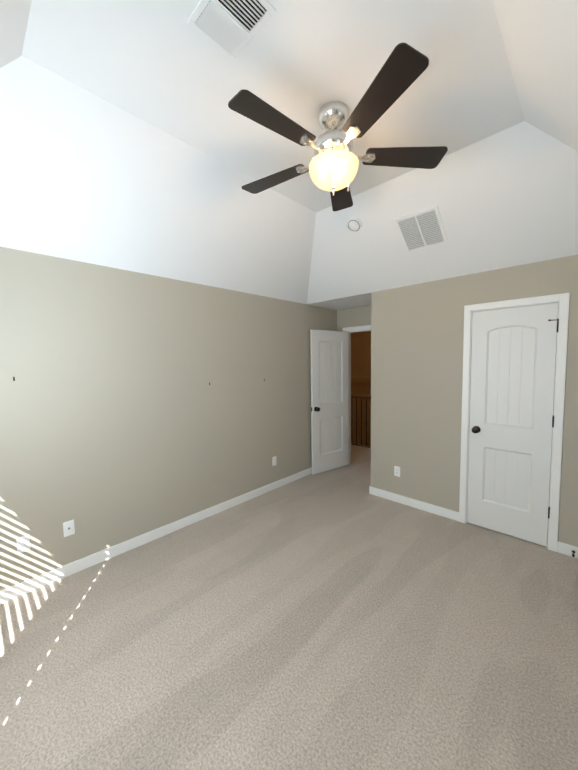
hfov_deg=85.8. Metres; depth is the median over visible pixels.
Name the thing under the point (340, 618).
floor
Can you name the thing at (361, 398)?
railing
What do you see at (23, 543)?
electrical outlet
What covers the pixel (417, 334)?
wall
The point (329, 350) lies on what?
entry door
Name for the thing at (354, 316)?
wall
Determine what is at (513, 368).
closet door
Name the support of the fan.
hanging from the ceiling
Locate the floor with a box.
[0,444,577,769]
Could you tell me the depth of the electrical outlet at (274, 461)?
3.92 m
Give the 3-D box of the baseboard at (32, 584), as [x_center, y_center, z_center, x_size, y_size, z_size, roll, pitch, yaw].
[-0.816,1.333,3.283,0.014,0.092,4.604,3,6,44]
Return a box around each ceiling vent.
[187,0,275,60]
[393,205,448,253]
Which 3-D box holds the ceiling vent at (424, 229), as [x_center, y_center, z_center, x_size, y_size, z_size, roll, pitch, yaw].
[1.156,-1.345,2.727,0.370,0.013,0.370,3,-31,44]
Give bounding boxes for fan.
[228,43,447,210]
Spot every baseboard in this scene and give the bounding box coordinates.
[0,467,311,604]
[370,487,458,520]
[557,541,577,557]
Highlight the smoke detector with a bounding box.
[347,217,361,230]
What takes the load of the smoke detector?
attached to the ceiling
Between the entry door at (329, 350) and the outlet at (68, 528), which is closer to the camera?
the outlet at (68, 528)
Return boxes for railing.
[351,395,370,447]
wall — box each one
[0,246,336,590]
[337,305,370,330]
[351,331,370,444]
[371,255,577,546]
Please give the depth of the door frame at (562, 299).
2.57 m
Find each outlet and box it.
[16,534,29,553]
[63,519,74,536]
[272,456,276,465]
[394,466,399,476]
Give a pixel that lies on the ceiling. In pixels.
(130, 140)
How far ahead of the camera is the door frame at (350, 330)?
4.76 m
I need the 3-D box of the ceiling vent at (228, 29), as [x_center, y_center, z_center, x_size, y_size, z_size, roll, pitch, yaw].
[-0.241,-1.520,1.286,0.300,0.013,0.235,3,6,44]
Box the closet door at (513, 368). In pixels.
[467,303,558,546]
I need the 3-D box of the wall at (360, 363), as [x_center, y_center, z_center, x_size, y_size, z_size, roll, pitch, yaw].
[2.321,0.523,7.432,4.180,4.200,0.365,3,6,44]
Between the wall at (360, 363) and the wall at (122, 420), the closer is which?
the wall at (122, 420)
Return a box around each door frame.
[343,325,370,463]
[459,293,569,551]
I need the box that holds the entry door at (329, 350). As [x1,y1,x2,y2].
[310,330,348,474]
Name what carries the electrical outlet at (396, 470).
attached to the wall at (417, 334)
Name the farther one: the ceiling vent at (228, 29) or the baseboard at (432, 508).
the baseboard at (432, 508)
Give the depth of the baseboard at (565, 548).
2.53 m
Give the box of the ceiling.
[0,0,577,309]

